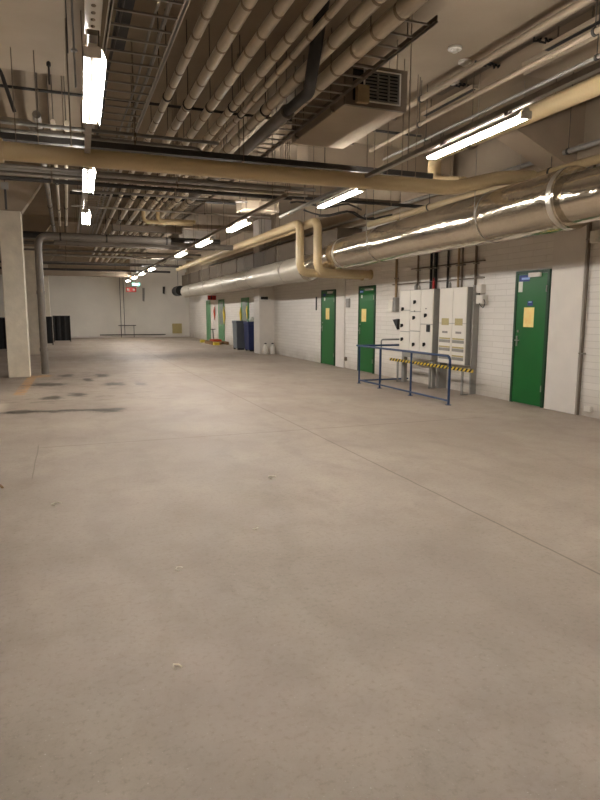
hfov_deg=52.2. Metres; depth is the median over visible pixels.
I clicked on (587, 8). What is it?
pipe
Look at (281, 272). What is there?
duct
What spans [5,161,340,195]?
pipe
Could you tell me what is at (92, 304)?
wall
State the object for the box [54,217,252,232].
pipe
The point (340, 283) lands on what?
pillar
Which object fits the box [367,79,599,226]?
pipe
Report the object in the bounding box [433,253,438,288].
vertical conduit
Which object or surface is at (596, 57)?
conduit
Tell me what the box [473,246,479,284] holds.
vertical conduit
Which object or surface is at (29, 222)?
concrete column
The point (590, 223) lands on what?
vertical conduit
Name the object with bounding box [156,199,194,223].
pipe
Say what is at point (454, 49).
smoke detector
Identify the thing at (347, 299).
notice
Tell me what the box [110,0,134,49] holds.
cable cover
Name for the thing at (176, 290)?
duct
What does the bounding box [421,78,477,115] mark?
lamp
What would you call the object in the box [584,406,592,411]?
wall socket
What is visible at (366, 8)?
ceiling pipe
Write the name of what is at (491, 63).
clamp
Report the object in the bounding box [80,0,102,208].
rail
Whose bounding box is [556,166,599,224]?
duct
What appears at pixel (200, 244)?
lamp
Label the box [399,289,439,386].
tall cabinet
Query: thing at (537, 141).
beam
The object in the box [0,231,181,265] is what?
conduit
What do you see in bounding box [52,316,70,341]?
panel
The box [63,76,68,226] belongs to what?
pipe
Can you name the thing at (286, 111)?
drain pipe
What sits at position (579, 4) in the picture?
conduit
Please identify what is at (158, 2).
cable
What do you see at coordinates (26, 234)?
drain
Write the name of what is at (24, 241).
conduit
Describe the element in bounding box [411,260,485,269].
channel
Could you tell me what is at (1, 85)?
conduit
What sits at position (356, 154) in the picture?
duct
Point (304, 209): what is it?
hose
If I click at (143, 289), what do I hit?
wall strip
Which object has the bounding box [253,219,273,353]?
concrete column
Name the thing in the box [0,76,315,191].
conduit
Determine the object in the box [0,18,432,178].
cable tray
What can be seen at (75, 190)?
conduit
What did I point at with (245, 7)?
ceiling pipe
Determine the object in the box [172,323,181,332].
upper cabinet
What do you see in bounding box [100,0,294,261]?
ceiling pipe
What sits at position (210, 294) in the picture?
trim
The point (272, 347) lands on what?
canister
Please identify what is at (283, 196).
rail
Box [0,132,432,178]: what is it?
tray
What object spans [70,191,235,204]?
conduit
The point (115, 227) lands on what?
duct
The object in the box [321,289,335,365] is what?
door
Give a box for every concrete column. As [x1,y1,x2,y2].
[0,161,47,377]
[22,215,50,354]
[42,245,60,315]
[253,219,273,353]
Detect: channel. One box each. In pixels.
[392,277,484,284]
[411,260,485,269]
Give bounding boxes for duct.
[0,259,130,277]
[112,183,182,234]
[168,204,215,239]
[172,262,182,295]
[180,213,312,296]
[182,211,361,285]
[236,155,278,214]
[279,119,321,147]
[297,137,453,175]
[326,76,588,268]
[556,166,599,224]
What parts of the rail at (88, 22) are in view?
hanger rod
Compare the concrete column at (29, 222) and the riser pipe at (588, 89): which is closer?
the riser pipe at (588, 89)
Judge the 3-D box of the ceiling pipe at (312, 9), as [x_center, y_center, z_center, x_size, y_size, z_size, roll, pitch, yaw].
[-3.771,-4.947,14.858,0.116,0.966,30.500,-3,9,-21]
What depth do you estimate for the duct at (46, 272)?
28.60 m
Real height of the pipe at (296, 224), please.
2.460 m
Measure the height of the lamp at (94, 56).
0.138 m
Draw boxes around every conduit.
[0,42,218,144]
[0,68,15,112]
[0,73,421,136]
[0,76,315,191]
[0,87,283,192]
[0,88,291,199]
[0,95,307,196]
[0,101,299,191]
[0,116,36,130]
[0,223,192,259]
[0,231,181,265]
[0,253,178,267]
[0,257,169,272]
[1,44,201,150]
[24,220,200,255]
[31,203,226,244]
[32,72,55,231]
[38,76,100,136]
[47,229,189,260]
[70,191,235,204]
[71,200,270,218]
[72,144,247,202]
[242,181,400,202]
[289,195,423,207]
[369,0,599,151]
[382,9,599,160]
[394,219,398,296]
[407,0,596,110]
[416,256,420,284]
[429,253,432,288]
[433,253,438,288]
[446,250,450,287]
[456,248,460,286]
[460,248,465,286]
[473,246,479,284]
[576,165,595,414]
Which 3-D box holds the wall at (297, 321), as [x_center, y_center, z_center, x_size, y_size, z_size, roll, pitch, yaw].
[1.416,-3.206,16.229,0.200,4.750,46.300,-3,9,-21]
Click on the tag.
(4, 185)
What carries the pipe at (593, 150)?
attached to the wall at (297, 321)
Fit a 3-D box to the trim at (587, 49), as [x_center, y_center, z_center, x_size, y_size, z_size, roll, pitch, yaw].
[5.798,-3.360,1.192,0.500,0.150,15.000,-3,9,-21]
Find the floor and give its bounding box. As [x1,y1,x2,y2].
[0,336,599,799]
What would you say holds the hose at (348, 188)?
hanging from the ceiling at (481, 27)
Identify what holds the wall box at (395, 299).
attached to the wall at (297, 321)
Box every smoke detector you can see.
[448,45,461,53]
[458,58,471,66]
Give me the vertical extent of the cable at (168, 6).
0.035 m
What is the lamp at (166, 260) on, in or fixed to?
attached to the rail at (283, 196)
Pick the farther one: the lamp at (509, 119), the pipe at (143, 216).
the pipe at (143, 216)
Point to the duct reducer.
(308, 259)
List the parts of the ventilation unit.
hanger rod, hanger rod, tan panel, frame, grille frame, hanger rod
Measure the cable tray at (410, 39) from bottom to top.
0.880 m
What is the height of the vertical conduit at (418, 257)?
1.650 m
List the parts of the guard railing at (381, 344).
post, post, rail, rail, rail, rail, post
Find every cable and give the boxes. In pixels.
[80,0,124,228]
[89,1,159,233]
[92,3,171,232]
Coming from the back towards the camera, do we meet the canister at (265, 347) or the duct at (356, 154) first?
the canister at (265, 347)
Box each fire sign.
[125,254,135,291]
[208,295,215,299]
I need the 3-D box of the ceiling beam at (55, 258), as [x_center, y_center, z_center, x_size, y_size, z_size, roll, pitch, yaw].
[-14.545,-6.837,29.587,12.200,1.450,0.500,-3,9,-21]
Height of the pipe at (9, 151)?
1.705 m
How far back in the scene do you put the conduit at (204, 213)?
12.94 m
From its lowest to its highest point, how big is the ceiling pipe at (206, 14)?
0.961 m
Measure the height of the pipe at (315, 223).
2.460 m
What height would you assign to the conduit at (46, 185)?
0.957 m
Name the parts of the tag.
plate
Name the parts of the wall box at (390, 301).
lid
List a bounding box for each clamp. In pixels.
[450,83,469,87]
[475,60,499,68]
[533,36,553,43]
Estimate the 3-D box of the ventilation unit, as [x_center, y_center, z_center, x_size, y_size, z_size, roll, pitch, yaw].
[0.581,-3.933,7.767,0.886,0.925,1.840,-3,9,-21]
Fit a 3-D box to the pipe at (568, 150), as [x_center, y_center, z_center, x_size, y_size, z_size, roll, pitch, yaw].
[1.952,-4.610,13.044,0.090,1.084,36.000,-3,9,-21]
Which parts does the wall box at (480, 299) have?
lid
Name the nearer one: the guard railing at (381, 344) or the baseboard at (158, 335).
the guard railing at (381, 344)
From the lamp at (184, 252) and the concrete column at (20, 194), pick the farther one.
the lamp at (184, 252)
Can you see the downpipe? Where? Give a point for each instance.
(40, 238)
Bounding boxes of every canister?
[262,343,268,353]
[270,343,275,353]
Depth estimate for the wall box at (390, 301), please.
14.07 m
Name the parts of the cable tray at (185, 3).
rail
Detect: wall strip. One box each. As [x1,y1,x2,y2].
[107,334,165,334]
[142,288,144,300]
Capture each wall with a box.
[0,256,189,335]
[189,164,599,418]
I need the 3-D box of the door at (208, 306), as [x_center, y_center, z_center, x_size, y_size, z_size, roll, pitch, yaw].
[-4.866,-4.212,32.452,0.094,2.100,0.950,-3,9,-21]
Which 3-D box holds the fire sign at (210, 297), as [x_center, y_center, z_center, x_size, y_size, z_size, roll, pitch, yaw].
[-4.412,-5.121,30.628,0.423,0.220,0.035,-3,9,-21]
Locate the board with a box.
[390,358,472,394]
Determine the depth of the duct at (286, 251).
20.59 m
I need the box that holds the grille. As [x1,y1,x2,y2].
[365,70,399,104]
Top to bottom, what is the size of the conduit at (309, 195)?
0.954 m
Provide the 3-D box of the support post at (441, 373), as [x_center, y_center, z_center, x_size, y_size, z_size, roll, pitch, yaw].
[2.840,-1.207,12.180,0.171,1.950,0.100,-3,9,-21]
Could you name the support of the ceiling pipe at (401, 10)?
hanging from the ceiling at (481, 27)
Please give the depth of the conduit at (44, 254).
23.04 m
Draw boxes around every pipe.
[0,47,536,194]
[50,74,60,225]
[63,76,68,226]
[89,0,219,261]
[94,0,257,261]
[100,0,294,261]
[106,0,327,262]
[110,0,347,261]
[114,0,385,262]
[120,0,427,262]
[141,211,192,225]
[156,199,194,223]
[176,198,363,280]
[189,0,329,200]
[200,214,373,279]
[209,72,599,266]
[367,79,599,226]
[427,71,599,179]
[436,0,599,94]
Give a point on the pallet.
(206, 342)
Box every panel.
[0,317,6,350]
[46,316,53,344]
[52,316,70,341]
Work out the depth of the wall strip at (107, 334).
36.59 m
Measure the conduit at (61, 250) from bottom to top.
1.300 m
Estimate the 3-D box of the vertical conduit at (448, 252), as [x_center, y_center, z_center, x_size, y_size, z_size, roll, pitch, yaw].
[2.905,-3.007,11.912,0.068,1.650,0.100,-3,9,-21]
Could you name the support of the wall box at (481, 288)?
attached to the wall at (297, 321)
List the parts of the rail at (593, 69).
hanger rod, hanger rod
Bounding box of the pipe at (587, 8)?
[436,0,599,94]
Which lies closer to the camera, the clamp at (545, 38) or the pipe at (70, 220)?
the clamp at (545, 38)
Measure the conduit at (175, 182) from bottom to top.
1.281 m
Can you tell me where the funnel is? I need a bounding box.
[393,319,399,329]
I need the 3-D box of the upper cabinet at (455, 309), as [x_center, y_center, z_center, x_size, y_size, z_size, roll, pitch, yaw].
[2.986,-1.410,11.666,0.241,1.440,0.880,-3,9,-21]
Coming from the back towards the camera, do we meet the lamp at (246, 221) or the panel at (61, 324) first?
the panel at (61, 324)
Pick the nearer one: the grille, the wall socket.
the grille
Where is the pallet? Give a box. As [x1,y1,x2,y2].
[205,341,228,344]
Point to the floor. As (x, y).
(410, 610)
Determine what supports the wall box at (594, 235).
attached to the wall at (297, 321)
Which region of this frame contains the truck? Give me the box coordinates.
[210,329,221,341]
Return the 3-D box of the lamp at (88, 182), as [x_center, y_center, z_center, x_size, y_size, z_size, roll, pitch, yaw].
[-2.619,-2.752,7.578,0.140,0.138,1.484,-3,9,-19]
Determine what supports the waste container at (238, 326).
on the floor
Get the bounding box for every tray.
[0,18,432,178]
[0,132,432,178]
[74,0,190,233]
[132,15,437,251]
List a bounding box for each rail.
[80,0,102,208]
[126,111,286,279]
[279,14,599,217]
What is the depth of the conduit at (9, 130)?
7.47 m
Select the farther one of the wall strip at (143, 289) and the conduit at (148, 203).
the wall strip at (143, 289)
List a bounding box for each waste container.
[232,321,244,349]
[243,321,253,350]
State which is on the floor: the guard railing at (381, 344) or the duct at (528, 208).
the guard railing at (381, 344)
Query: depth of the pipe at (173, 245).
16.11 m
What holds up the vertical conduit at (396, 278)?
attached to the wall at (297, 321)
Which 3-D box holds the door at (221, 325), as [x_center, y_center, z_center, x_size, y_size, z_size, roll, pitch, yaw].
[-3.840,-3.824,29.768,0.094,2.100,1.150,-3,9,-21]
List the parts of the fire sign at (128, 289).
plate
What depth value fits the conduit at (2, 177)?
9.45 m
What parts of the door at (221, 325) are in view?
glass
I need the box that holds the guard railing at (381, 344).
[356,339,450,404]
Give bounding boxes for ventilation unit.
[292,27,407,148]
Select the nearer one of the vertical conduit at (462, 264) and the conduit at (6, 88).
the conduit at (6, 88)
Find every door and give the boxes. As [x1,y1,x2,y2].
[206,300,210,339]
[218,299,224,340]
[241,297,248,320]
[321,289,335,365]
[357,285,375,373]
[509,269,551,407]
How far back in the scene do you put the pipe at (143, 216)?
13.89 m
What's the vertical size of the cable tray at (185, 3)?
0.900 m
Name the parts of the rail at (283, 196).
hanger rod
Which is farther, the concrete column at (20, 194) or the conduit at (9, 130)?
the concrete column at (20, 194)
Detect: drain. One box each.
[23,185,219,244]
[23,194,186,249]
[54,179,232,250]
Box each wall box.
[388,299,392,311]
[393,297,398,311]
[476,284,485,292]
[476,295,487,303]
[590,230,599,242]
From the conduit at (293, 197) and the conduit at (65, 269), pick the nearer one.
the conduit at (293, 197)
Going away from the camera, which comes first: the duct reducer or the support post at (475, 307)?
the support post at (475, 307)
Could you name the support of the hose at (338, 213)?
hanging from the ceiling at (481, 27)
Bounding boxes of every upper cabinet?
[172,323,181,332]
[438,287,472,365]
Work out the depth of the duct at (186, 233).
18.61 m
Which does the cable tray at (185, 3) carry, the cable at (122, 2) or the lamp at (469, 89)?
the cable at (122, 2)
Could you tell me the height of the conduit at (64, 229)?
1.164 m
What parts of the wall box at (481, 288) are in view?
lid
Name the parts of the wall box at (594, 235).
lid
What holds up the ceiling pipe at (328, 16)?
hanging from the ceiling at (481, 27)
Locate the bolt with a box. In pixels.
[46,61,50,84]
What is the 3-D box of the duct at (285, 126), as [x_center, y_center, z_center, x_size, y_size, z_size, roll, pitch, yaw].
[0.111,-4.183,9.172,0.714,0.840,1.182,-2,8,-13]
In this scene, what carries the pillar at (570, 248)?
attached to the wall at (297, 321)
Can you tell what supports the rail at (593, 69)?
hanging from the ceiling at (481, 27)
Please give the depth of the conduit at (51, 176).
9.30 m
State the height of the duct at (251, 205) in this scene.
1.260 m
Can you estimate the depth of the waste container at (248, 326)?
23.53 m
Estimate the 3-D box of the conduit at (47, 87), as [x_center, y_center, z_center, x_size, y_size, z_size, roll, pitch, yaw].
[-3.802,-3.939,8.964,7.550,1.290,0.062,-3,9,-21]
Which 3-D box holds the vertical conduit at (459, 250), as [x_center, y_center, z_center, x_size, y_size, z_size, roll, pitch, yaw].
[3.029,-2.960,11.588,0.068,1.650,0.100,-3,9,-21]
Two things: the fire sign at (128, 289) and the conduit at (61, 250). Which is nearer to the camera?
the conduit at (61, 250)
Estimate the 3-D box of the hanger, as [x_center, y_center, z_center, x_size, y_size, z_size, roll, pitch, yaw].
[-2.379,-3.761,6.433,0.070,0.905,0.070,-3,9,-21]
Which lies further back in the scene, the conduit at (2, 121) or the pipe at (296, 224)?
the pipe at (296, 224)
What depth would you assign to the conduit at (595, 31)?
6.95 m
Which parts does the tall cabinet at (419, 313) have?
leg, door, door, door, door, door, door, door, door, leg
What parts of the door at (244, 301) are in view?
glass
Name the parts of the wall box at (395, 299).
lid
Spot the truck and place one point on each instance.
(213, 339)
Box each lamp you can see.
[82,42,106,125]
[82,167,95,194]
[82,207,90,224]
[160,259,168,264]
[175,250,187,257]
[196,237,213,247]
[226,217,252,232]
[315,188,364,208]
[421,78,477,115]
[424,107,531,159]
[542,6,598,51]
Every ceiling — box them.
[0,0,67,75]
[0,0,599,257]
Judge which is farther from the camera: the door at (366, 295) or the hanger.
the door at (366, 295)
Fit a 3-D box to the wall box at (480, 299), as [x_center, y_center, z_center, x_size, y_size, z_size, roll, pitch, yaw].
[3.274,-1.811,11.016,0.121,0.160,0.200,-3,9,-21]
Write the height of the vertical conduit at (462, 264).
1.650 m
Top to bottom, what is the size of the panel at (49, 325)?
1.280 m
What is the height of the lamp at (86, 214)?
0.138 m
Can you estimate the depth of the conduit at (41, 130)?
7.37 m
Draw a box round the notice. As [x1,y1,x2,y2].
[346,298,349,307]
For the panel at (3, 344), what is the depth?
23.57 m
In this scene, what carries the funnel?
attached to the wall at (297, 321)
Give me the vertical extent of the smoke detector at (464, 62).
0.057 m
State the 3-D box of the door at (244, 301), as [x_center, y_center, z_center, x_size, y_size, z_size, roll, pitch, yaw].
[-2.335,-3.256,25.834,0.094,2.100,1.150,-3,9,-21]
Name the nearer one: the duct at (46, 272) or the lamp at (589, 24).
the lamp at (589, 24)
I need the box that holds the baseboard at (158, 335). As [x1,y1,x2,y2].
[53,335,189,337]
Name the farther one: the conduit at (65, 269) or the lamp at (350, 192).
the conduit at (65, 269)
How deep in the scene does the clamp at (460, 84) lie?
8.74 m
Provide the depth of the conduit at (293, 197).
11.72 m
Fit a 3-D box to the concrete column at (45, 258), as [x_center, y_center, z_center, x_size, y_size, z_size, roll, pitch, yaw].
[-12.195,-5.098,29.171,1.690,4.740,0.450,-3,9,-21]
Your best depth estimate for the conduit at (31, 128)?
7.22 m
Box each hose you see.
[290,188,361,209]
[303,209,373,218]
[319,190,392,219]
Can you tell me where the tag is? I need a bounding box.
[0,180,8,209]
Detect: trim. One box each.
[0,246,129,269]
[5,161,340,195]
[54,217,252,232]
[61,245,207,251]
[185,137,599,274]
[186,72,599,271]
[210,294,212,338]
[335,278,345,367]
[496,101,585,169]
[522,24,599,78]
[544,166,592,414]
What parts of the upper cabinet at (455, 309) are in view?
door, door, door, door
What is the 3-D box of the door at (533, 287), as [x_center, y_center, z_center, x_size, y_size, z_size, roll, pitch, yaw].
[3.727,-1.004,9.977,0.094,2.180,0.780,-3,9,-21]
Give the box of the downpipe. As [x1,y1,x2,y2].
[34,189,170,373]
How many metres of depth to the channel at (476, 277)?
12.25 m
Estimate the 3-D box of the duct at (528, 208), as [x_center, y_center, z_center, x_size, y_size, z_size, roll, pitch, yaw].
[2.123,-3.637,10.523,0.774,2.292,6.950,-3,9,-21]
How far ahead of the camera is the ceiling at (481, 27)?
8.26 m
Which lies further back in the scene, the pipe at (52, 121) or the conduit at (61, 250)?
the conduit at (61, 250)
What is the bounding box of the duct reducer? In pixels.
[299,243,334,280]
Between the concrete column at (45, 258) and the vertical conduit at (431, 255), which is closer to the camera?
the vertical conduit at (431, 255)
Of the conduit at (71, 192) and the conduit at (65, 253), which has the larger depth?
the conduit at (65, 253)
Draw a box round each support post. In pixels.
[436,358,446,387]
[469,285,478,393]
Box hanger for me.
[70,0,77,87]
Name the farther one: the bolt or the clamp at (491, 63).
the clamp at (491, 63)

